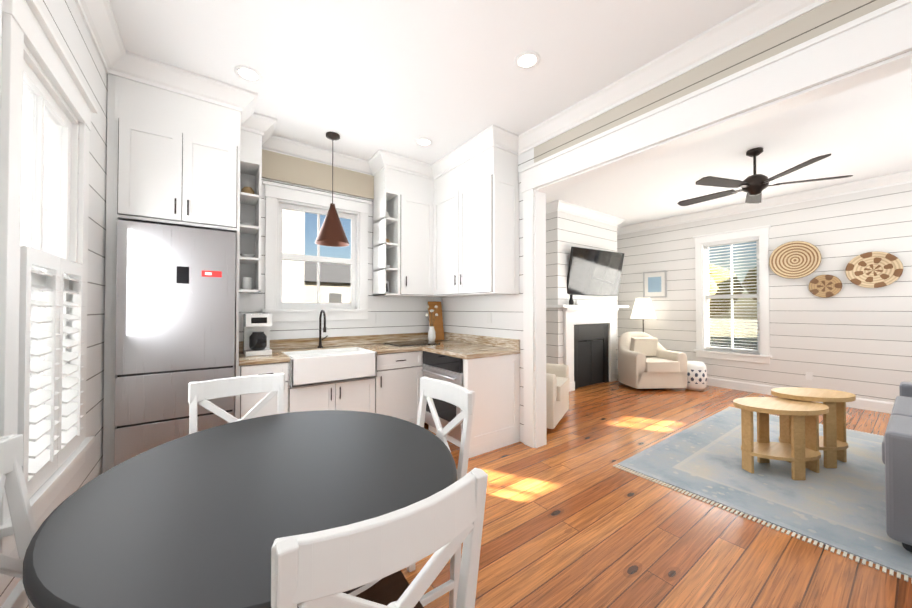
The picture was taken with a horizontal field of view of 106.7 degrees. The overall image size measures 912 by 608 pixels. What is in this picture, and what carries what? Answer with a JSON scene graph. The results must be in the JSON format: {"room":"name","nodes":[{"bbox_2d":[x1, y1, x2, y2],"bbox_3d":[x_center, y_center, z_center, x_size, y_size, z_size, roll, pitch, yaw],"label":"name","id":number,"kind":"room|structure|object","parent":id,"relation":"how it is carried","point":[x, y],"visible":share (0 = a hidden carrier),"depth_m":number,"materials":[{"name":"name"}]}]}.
{"room":"living room and kitchen","nodes":[
{"label":"living room and kitchen","id":0,"kind":"room"},
{"bbox_2d":[0,0,107,607],"bbox_3d":[-0.944,-0.171,0.222,0.150,3.000,6.400,1,-1,-36],"label":"wall","id":1,"kind":"structure","parent":0,"point":[66,22],"depth_m":1.99,"materials":[{"name":"white wood"}]},
{"bbox_2d":[0,0,97,555],"bbox_3d":[-1.797,-0.123,1.443,0.195,1.945,0.970,1,-1,-36],"label":"window","id":2,"kind":"structure","parent":1,"relation":"in","point":[44,152],"depth_m":1.40,"materials":[{"name":"white wood"}]},
{"bbox_2d":[17,245,84,498],"bbox_3d":[-1.742,0.257,1.478,0.075,0.925,0.676,1,-1,-36],"label":"window shutters","id":3,"kind":"object","parent":2,"relation":"attached to","point":[51,432],"visible":0.9,"depth_m":1.38,"materials":[{"name":"white wood"}]},
{"bbox_2d":[75,0,130,78],"bbox_3d":[-0.606,-1.608,-0.009,0.105,0.130,5.600,1,-1,-36],"label":"crown molding","id":4,"kind":"structure","parent":1,"relation":"attached to","point":[98,17],"depth_m":1.99,"materials":[{"name":"white wood"}]},
{"bbox_2d":[123,53,258,119],"bbox_3d":[-1.872,-1.577,2.472,0.730,0.130,0.115,1,-1,-36],"label":"crown molding","id":5,"kind":"structure","parent":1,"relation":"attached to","point":[140,69],"depth_m":2.44,"materials":[{"name":"white wood"}]},
{"bbox_2d":[239,178,617,340],"bbox_3d":[0.384,-0.110,5.048,7.670,3.000,0.150,1,-1,-36],"label":"wall","id":6,"kind":"structure","parent":0,"point":[401,315],"depth_m":3.89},
{"bbox_2d":[114,75,193,227],"bbox_3d":[-2.272,-1.105,2.622,0.390,1.068,0.666,1,-1,-36],"label":"upper cabinet","id":7,"kind":"object","parent":6,"relation":"attached to","point":[175,159],"depth_m":2.35,"materials":[{"name":"white wood"}]},
{"bbox_2d":[194,98,241,241],"bbox_3d":[-2.048,-1.103,2.785,0.391,1.068,0.666,1,-1,-36],"label":"upper cabinet","id":8,"kind":"object","parent":6,"relation":"attached to","point":[217,129],"depth_m":2.56,"materials":[{"name":"white wood"}]},
{"bbox_2d":[240,187,255,289],"bbox_3d":[-1.905,-0.598,3.101,0.128,0.945,0.125,1,-1,-36],"label":"decor","id":9,"kind":"object","parent":8,"relation":"on","point":[246,282],"visible":0.58,"depth_m":3.06,"materials":[{"name":"white ceramic"}]},
{"bbox_2d":[238,130,261,177],"bbox_3d":[-1.900,-1.434,3.103,0.180,0.398,0.331,1,-1,-36],"label":"upper cabinet","id":10,"kind":"object","parent":6,"relation":"attached to","point":[250,166],"depth_m":2.99,"materials":[{"name":"white wood"}]},
{"bbox_2d":[255,115,278,147],"bbox_3d":[-1.727,-1.569,3.088,0.130,0.130,0.310,1,-1,-36],"label":"crown molding","id":11,"kind":"structure","parent":6,"relation":"attached to","point":[266,129],"depth_m":3.08,"materials":[{"name":"white wood"}]},
{"bbox_2d":[262,181,370,321],"bbox_3d":[-1.477,-0.505,3.667,1.100,1.365,0.195,1,-1,-36],"label":"kitchen window","id":12,"kind":"structure","parent":6,"relation":"in","point":[279,197],"depth_m":3.60,"materials":[{"name":"white wood"}]},
{"bbox_2d":[262,149,373,199],"bbox_3d":[-1.440,-1.362,3.622,1.171,0.268,0.031,1,-1,-36],"label":"blind valance","id":13,"kind":"structure","parent":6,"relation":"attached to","point":[291,169],"depth_m":3.57,"materials":[{"name":"fabric"}]},
{"bbox_2d":[262,137,378,175],"bbox_3d":[-1.413,-1.563,3.588,1.175,0.130,0.130,1,-1,-36],"label":"crown molding","id":14,"kind":"structure","parent":6,"relation":"attached to","point":[285,146],"depth_m":3.59,"materials":[{"name":"white wood"}]},
{"bbox_2d":[235,334,427,353],"bbox_3d":[-1.132,0.409,3.829,2.299,0.100,0.021,1,-1,-36],"label":"backsplash","id":15,"kind":"structure","parent":6,"relation":"attached to","point":[281,344],"depth_m":3.72,"materials":[{"name":"brown stone"}]},
{"bbox_2d":[382,168,429,296],"bbox_3d":[-0.532,-0.857,4.043,0.473,1.528,0.406,1,-1,-36],"label":"upper cabinet","id":16,"kind":"object","parent":6,"relation":"attached to","point":[407,195],"depth_m":3.89,"materials":[{"name":"white wood"}]},
{"bbox_2d":[386,212,389,292],"bbox_3d":[-0.809,-0.586,3.897,0.116,0.940,0.113,1,-1,-36],"label":"decor","id":17,"kind":"object","parent":16,"relation":"on","point":[387,266],"visible":0.19,"depth_m":3.91,"materials":[{"name":"white"}]},
{"bbox_2d":[617,228,622,234],"bbox_3d":[3.100,-1.521,6.865,0.640,0.130,0.130,1,-1,-36],"label":"crown molding","id":18,"kind":"structure","parent":6,"relation":"attached to","point":[619,230],"depth_m":7.06,"materials":[{"name":"white wood"}]},
{"bbox_2d":[109,0,911,227],"bbox_3d":[2.204,-1.673,2.434,7.820,0.060,6.550,1,-1,-36],"label":"ceiling","id":19,"kind":"structure","parent":0,"point":[366,79],"depth_m":2.48,"materials":[{"name":"white paint"}]},
{"bbox_2d":[234,65,261,82],"bbox_3d":[-1.482,-1.639,2.420,0.168,0.006,0.168,0,-1,-9],"label":"recessed light","id":20,"kind":"object","parent":19,"relation":"in","point":[247,73],"depth_m":2.41,"materials":[{"name":"white plastic"}]},
{"bbox_2d":[241,112,262,132],"bbox_3d":[-1.735,-1.572,2.831,0.125,0.130,0.305,1,-1,-36],"label":"crown molding","id":21,"kind":"structure","parent":19,"relation":"attached to","point":[248,123],"depth_m":2.94,"materials":[{"name":"white wood"}]},
{"bbox_2d":[315,132,348,246],"bbox_3d":[-1.189,-1.105,3.269,0.316,1.054,0.316,1,-1,-36],"label":"light","id":22,"kind":"object","parent":19,"relation":"hanging from","point":[331,233],"visible":1,"depth_m":3.21,"materials":[{"name":"brown metal"}]},
{"bbox_2d":[371,150,430,177],"bbox_3d":[-0.591,-1.560,3.802,0.615,0.130,0.130,1,-1,-36],"label":"crown molding","id":23,"kind":"structure","parent":19,"relation":"attached to","point":[381,159],"depth_m":3.78,"materials":[{"name":"white wood"}]},
{"bbox_2d":[415,138,431,146],"bbox_3d":[-0.323,-1.627,3.410,0.168,0.006,0.168,0,-1,27],"label":"recessed light","id":24,"kind":"object","parent":19,"relation":"in","point":[424,142],"depth_m":3.41,"materials":[{"name":"white"}]},
{"bbox_2d":[427,124,506,179],"bbox_3d":[0.044,-1.563,3.593,0.130,0.130,1.165,1,-1,-36],"label":"crown molding","id":25,"kind":"structure","parent":19,"relation":"attached to","point":[495,136],"depth_m":3.43,"materials":[{"name":"white wood"}]},
{"bbox_2d":[515,51,539,69],"bbox_3d":[0.480,-1.641,2.288,0.168,0.006,0.168,0,-1,9],"label":"recessed light","id":26,"kind":"object","parent":19,"relation":"in","point":[526,60],"depth_m":2.29,"materials":[{"name":"white plastic"}]},
{"bbox_2d":[677,147,852,205],"bbox_3d":[3.148,-1.387,3.637,1.429,0.479,1.390,1,-1,-36],"label":"ceiling fan","id":27,"kind":"object","parent":19,"relation":"hanging from","point":[754,185],"visible":1,"depth_m":3.52,"materials":[{"name":"brown metal"}]},
{"bbox_2d":[546,211,617,378],"bbox_3d":[2.205,-0.097,6.029,1.770,2.999,0.398,1,-1,-36],"label":"wall","id":28,"kind":"structure","parent":0,"point":[565,232],"depth_m":5.49,"materials":[{"name":"white wood"}]},
{"bbox_2d":[551,200,626,227],"bbox_3d":[2.343,-1.534,5.856,1.980,0.130,0.135,1,-1,-36],"label":"crown molding","id":29,"kind":"structure","parent":28,"relation":"attached to","point":[558,205],"depth_m":5.71,"materials":[{"name":"white wood"}]},
{"bbox_2d":[567,247,623,295],"bbox_3d":[2.388,-0.530,5.782,1.320,0.764,0.168,0,-1,-30],"label":"tv","id":30,"kind":"object","parent":28,"relation":"attached to","point":[594,272],"visible":0.98,"depth_m":5.73,"materials":[{"name":"black"}]},
{"bbox_2d":[401,379,911,607],"bbox_3d":[2.204,1.387,2.395,7.820,0.060,6.550,1,-1,-36],"label":"floor","id":31,"kind":"structure","parent":0,"point":[574,517],"depth_m":1.96,"materials":[{"name":"brown wood"}]},
{"bbox_2d":[0,434,36,607],"bbox_3d":[-0.968,0.854,0.933,0.548,0.966,0.450,1,-1,-36],"label":"chair","id":32,"kind":"object","parent":31,"relation":"on","point":[12,482],"visible":0.4,"depth_m":0.95,"materials":[{"name":"white wood"}]},
{"bbox_2d":[114,220,235,465],"bbox_3d":[-2.135,0.397,2.650,0.645,1.885,0.699,1,-1,-36],"label":"fridge","id":33,"kind":"object","parent":31,"relation":"on","point":[175,311],"visible":0.9,"depth_m":2.33,"materials":[{"name":"silver metal"}]},
{"bbox_2d":[188,373,284,433],"bbox_3d":[-0.994,0.863,1.580,0.450,0.966,0.548,1,-1,-36],"label":"chair","id":34,"kind":"object","parent":31,"relation":"on","point":[201,393],"visible":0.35,"depth_m":1.76,"materials":[{"name":"white painted wood"}]},
{"bbox_2d":[23,410,456,607],"bbox_3d":[-0.602,0.952,1.210,1.160,0.776,1.300,1,-1,-36],"label":"dining table","id":35,"kind":"object","parent":31,"relation":"on","point":[205,518],"visible":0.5,"depth_m":0.94,"materials":[{"name":"black wood"}]},
{"bbox_2d":[234,354,301,418],"bbox_3d":[-1.702,0.927,3.010,0.425,0.875,0.666,1,-1,-36],"label":"base cabinet","id":36,"kind":"object","parent":31,"relation":"on","point":[292,370],"depth_m":2.81,"materials":[{"name":"white wood"}]},
{"bbox_2d":[294,350,385,414],"bbox_3d":[-1.267,0.931,3.326,0.900,0.875,0.666,1,-1,-36],"label":"base cabinet","id":37,"kind":"object","parent":31,"relation":"on","point":[348,380],"depth_m":3.15,"materials":[{"name":"white wood"}]},
{"bbox_2d":[235,342,421,365],"bbox_3d":[-1.217,0.474,3.387,1.643,0.040,0.636,1,-1,-36],"label":"countertop","id":38,"kind":"structure","parent":37,"relation":"on","point":[378,347],"depth_m":3.39,"materials":[{"name":"brown stone"}]},
{"bbox_2d":[243,314,271,355],"bbox_3d":[-1.786,0.269,3.053,0.200,0.360,0.260,1,-1,-36],"label":"coffee maker","id":39,"kind":"object","parent":38,"relation":"on","point":[256,334],"visible":1,"depth_m":2.98,"materials":[{"name":"white plastic"}]},
{"bbox_2d":[317,310,327,347],"bbox_3d":[-1.349,0.257,3.490,0.106,0.395,0.213,1,-1,-36],"label":"faucet","id":40,"kind":"object","parent":38,"relation":"on","point":[324,328],"depth_m":3.52,"materials":[{"name":"black metal"}]},
{"bbox_2d":[282,347,376,387],"bbox_3d":[-1.224,0.588,3.270,0.764,0.250,0.517,1,-1,-36],"label":"sink","id":41,"kind":"object","parent":38,"relation":"in","point":[317,367],"depth_m":3.08,"materials":[{"name":"white ceramic"}]},
{"bbox_2d":[271,468,487,607],"bbox_3d":[-0.242,0.853,0.818,0.450,0.966,0.548,1,-1,-36],"label":"chair","id":42,"kind":"object","parent":31,"relation":"on","point":[324,568],"visible":1,"depth_m":0.59,"materials":[{"name":"white wood"}]},
{"bbox_2d":[386,350,417,423],"bbox_3d":[-0.758,0.935,3.696,0.610,0.875,0.666,1,-1,-36],"label":"base cabinet","id":43,"kind":"object","parent":31,"relation":"on","point":[401,365],"depth_m":3.51,"materials":[{"name":"white wood"}]},
{"bbox_2d":[407,376,475,607],"bbox_3d":[-0.236,0.861,1.489,0.548,0.966,0.450,1,-1,-36],"label":"chair","id":44,"kind":"object","parent":31,"relation":"on","point":[461,398],"visible":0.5,"depth_m":1.50,"materials":[{"name":"white painted wood"}]},
{"bbox_2d":[418,350,505,453],"bbox_3d":[0.022,0.935,3.495,0.565,0.871,0.715,1,-1,-36],"label":"base cabinet","id":45,"kind":"object","parent":31,"relation":"on","point":[486,377],"depth_m":3.18,"materials":[{"name":"white wood"}]},
{"bbox_2d":[421,351,462,441],"bbox_3d":[0.034,0.882,3.483,0.561,0.766,0.680,1,-1,-36],"label":"oven","id":46,"kind":"object","parent":45,"relation":"in","point":[447,367],"depth_m":3.28,"materials":[{"name":"silver metal"}]},
{"bbox_2d":[406,338,519,357],"bbox_3d":[-0.049,0.479,3.753,0.676,0.040,1.416,1,-1,-36],"label":"countertop","id":47,"kind":"structure","parent":45,"relation":"on","point":[459,349],"depth_m":3.39,"materials":[{"name":"brown stone"}]},
{"bbox_2d":[384,340,439,346],"bbox_3d":[-0.511,0.454,3.933,0.520,0.011,0.410,1,-1,-36],"label":"cooktop","id":48,"kind":"object","parent":47,"relation":"in","point":[419,342],"depth_m":3.84,"materials":[{"name":"black"}]},
{"bbox_2d":[425,305,437,341],"bbox_3d":[-0.300,0.239,4.207,0.184,0.449,0.131,1,-1,-36],"label":"vase","id":49,"kind":"object","parent":47,"relation":"on","point":[431,335],"visible":1,"depth_m":4.17,"materials":[{"name":"white ceramic"}]},
{"bbox_2d":[428,302,443,339],"bbox_3d":[-0.256,0.216,4.368,0.200,0.495,0.096,1,-1,-36],"label":"cutting board","id":50,"kind":"object","parent":47,"relation":"on","point":[438,326],"visible":0.79,"depth_m":4.37,"materials":[{"name":"brown wood"}]},
{"bbox_2d":[546,363,569,428],"bbox_3d":[0.965,0.928,4.147,0.986,0.899,0.977,1,-1,-36],"label":"armchair","id":51,"kind":"object","parent":31,"relation":"on","point":[557,389],"visible":0.23,"depth_m":3.75,"materials":[{"name":"beige fabric"}]},
{"bbox_2d":[546,305,628,390],"bbox_3d":[2.255,0.711,5.949,1.950,1.380,0.566,1,-1,-36],"label":"fireplace surround","id":52,"kind":"object","parent":31,"relation":"on","point":[592,361],"visible":0.94,"depth_m":5.80,"materials":[{"name":"white wood"}]},
{"bbox_2d":[569,295,578,304],"bbox_3d":[1.889,-0.066,5.442,0.210,0.160,0.080,1,-1,-36],"label":"mantel decor","id":53,"kind":"object","parent":52,"relation":"on","point":[571,301],"visible":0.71,"depth_m":5.39,"materials":[{"name":"black"}]},
{"bbox_2d":[631,298,655,331],"bbox_3d":[3.586,0.648,6.492,0.430,1.519,0.430,1,-1,-36],"label":"floor lamp","id":54,"kind":"object","parent":31,"relation":"on","point":[643,308],"visible":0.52,"depth_m":6.37,"materials":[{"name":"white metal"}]},
{"bbox_2d":[618,332,686,389],"bbox_3d":[3.243,0.948,5.723,1.006,0.899,1.000,1,-1,-36],"label":"armchair","id":55,"kind":"object","parent":31,"relation":"on","point":[647,361],"visible":1,"depth_m":5.46,"materials":[{"name":"beige fabric"}]},
{"bbox_2d":[686,361,707,390],"bbox_3d":[3.911,1.169,5.560,0.350,0.454,0.350,1,-1,-36],"label":"garden stool","id":56,"kind":"object","parent":31,"relation":"on","point":[697,376],"visible":0.88,"depth_m":5.43,"materials":[{"name":"ceramic"}]},
{"bbox_2d":[613,407,911,582],"bbox_3d":[3.499,1.349,2.323,2.920,0.012,3.410,1,-1,-36],"label":"rug","id":57,"kind":"object","parent":31,"relation":"on","point":[841,507],"visible":0.6,"depth_m":2.52,"materials":[{"name":"blue fabric"}]},
{"bbox_2d":[733,397,828,479],"bbox_3d":[2.620,1.077,2.745,0.601,0.542,0.508,1,-1,-36],"label":"coffee table","id":58,"kind":"object","parent":57,"relation":"on","point":[801,452],"visible":0.96,"depth_m":2.70,"materials":[{"name":"brown wood"}]},
{"bbox_2d":[771,387,855,467],"bbox_3d":[3.079,1.056,2.930,0.551,0.586,0.472,1,-1,-36],"label":"table","id":59,"kind":"object","parent":57,"relation":"on","point":[833,444],"visible":0.83,"depth_m":2.86,"materials":[{"name":"brown wood"}]},
{"bbox_2d":[882,382,911,551],"bbox_3d":[3.522,0.886,2.101,2.200,0.906,1.025,1,-1,-36],"label":"sofa","id":60,"kind":"object","parent":57,"relation":"on","point":[897,450],"visible":1,"depth_m":1.83,"materials":[{"name":"grey fabric"}]},
{"bbox_2d":[442,0,911,442],"bbox_3d":[1.706,-0.148,2.053,0.150,3.000,6.250,1,-1,-36],"label":"wall","id":61,"kind":"structure","parent":0,"point":[465,315],"depth_m":2.51,"materials":[{"name":"white wood"}]},
{"bbox_2d":[430,165,461,297],"bbox_3d":[0.010,-0.858,3.917,0.406,1.528,0.585,1,-1,-36],"label":"upper cabinet","id":62,"kind":"object","parent":61,"relation":"attached to","point":[446,190],"depth_m":3.85,"materials":[{"name":"white wood"}]},
{"bbox_2d":[444,332,519,349],"bbox_3d":[0.214,0.411,3.948,0.021,0.100,1.411,1,-1,-36],"label":"backsplash","id":63,"kind":"structure","parent":61,"relation":"attached to","point":[511,344],"depth_m":3.77,"materials":[{"name":"brown stone"}]},
{"bbox_2d":[462,146,518,296],"bbox_3d":[0.312,-0.863,3.548,0.351,1.528,0.607,1,-1,-36],"label":"upper cabinet","id":64,"kind":"object","parent":61,"relation":"attached to","point":[490,184],"depth_m":3.34,"materials":[{"name":"white wood"}]},
{"bbox_2d":[507,0,830,154],"bbox_3d":[2.002,-1.590,1.425,0.130,0.130,4.855,1,-1,-36],"label":"crown molding","id":65,"kind":"structure","parent":61,"relation":"attached to","point":[752,22],"depth_m":2.23,"materials":[{"name":"white wood"}]},
{"bbox_2d":[617,183,911,402],"bbox_3d":[5.263,-0.114,4.729,0.150,3.000,6.400,1,-1,-36],"label":"wall","id":66,"kind":"structure","parent":0,"point":[851,337],"depth_m":4.81,"materials":[{"name":"white wood"}]},
{"bbox_2d":[643,270,666,297],"bbox_3d":[3.833,-0.376,6.549,0.023,0.510,0.420,1,-1,-36],"label":"framed picture","id":67,"kind":"object","parent":66,"relation":"attached to","point":[654,284],"visible":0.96,"depth_m":6.54,"materials":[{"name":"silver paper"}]},
{"bbox_2d":[693,225,771,363],"bbox_3d":[4.570,-0.140,5.635,0.195,2.125,1.030,1,-1,-36],"label":"living room window","id":68,"kind":"structure","parent":66,"relation":"in","point":[759,235],"depth_m":5.59,"materials":[{"name":"white wood"}]},
{"bbox_2d":[623,170,911,233],"bbox_3d":[5.204,-1.550,4.611,0.105,0.130,6.250,1,-1,-36],"label":"crown molding","id":69,"kind":"structure","parent":66,"relation":"attached to","point":[905,177],"depth_m":5.01,"materials":[{"name":"white wood"}]},
{"bbox_2d":[769,241,821,278],"bbox_3d":[4.951,-0.641,4.960,0.082,0.550,0.550,1,-1,-36],"label":"hanging basket","id":70,"kind":"object","parent":66,"relation":"attached to","point":[794,259],"visible":1,"depth_m":4.96,"materials":[{"name":"beige wicker"}]},
{"bbox_2d":[707,377,893,413],"bbox_3d":[5.239,1.314,4.601,0.016,0.140,6.250,1,-1,-36],"label":"baseboard","id":71,"kind":"structure","parent":66,"relation":"attached to","point":[873,405],"depth_m":5.20,"materials":[{"name":"white wood"}]},
{"bbox_2d":[806,372,812,379],"bbox_3d":[5.058,1.030,4.856,0.010,0.115,0.070,1,-1,-36],"label":"electrical outlet plate","id":72,"kind":"object","parent":66,"relation":"attached to","point":[809,375],"depth_m":4.85,"materials":[{"name":"white plastic"}]},
{"bbox_2d":[808,275,841,297],"bbox_3d":[5.139,-0.249,4.721,0.052,0.320,0.320,1,-1,-36],"label":"hanging basket","id":73,"kind":"object","parent":66,"relation":"attached to","point":[824,286],"visible":1,"depth_m":4.72,"materials":[{"name":"beige wicker"}]},
{"bbox_2d":[845,251,902,287],"bbox_3d":[5.381,-0.439,4.374,0.072,0.470,0.470,1,-1,-36],"label":"hanging basket","id":74,"kind":"object","parent":66,"relation":"attached to","point":[876,269],"visible":1,"depth_m":4.37,"materials":[{"name":"beige wicker"}]},
{"label":"outside","id":75,"kind":"structure","parent":0,"visible":0},
{"bbox_2d":[709,319,757,349],"bbox_3d":[-4.702,1.965,14.893,130.000,0.100,150.000,1,-1,-36],"label":"ground","id":76,"kind":"structure","parent":75,"point":[749,337],"depth_m":23.23,"materials":[{"name":"yellow"}]},
{"bbox_2d":[282,209,330,302],"bbox_3d":[-9.525,-2.753,9.595,8.900,9.200,9.800,1,-1,-36],"label":"house","id":77,"kind":"structure","parent":76,"relation":"on","point":[294,239],"depth_m":8.18,"materials":[{"name":"grey"}]},
{"bbox_2d":[331,263,350,302],"bbox_3d":[-13.306,-0.906,29.074,7.100,6.000,10.000,1,-1,-36],"label":"house","id":78,"kind":"structure","parent":76,"relation":"on","point":[338,279],"depth_m":26.88,"materials":[{"name":"grey"}]},
{"bbox_2d":[709,264,756,316],"bbox_3d":[15.957,-1.881,17.938,17.564,7.669,31.617,1,-1,-36],"label":"trees","id":79,"kind":"object","parent":76,"relation":"on","point":[719,303],"depth_m":22.93,"materials":[{"name":"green plant"}]}
]}

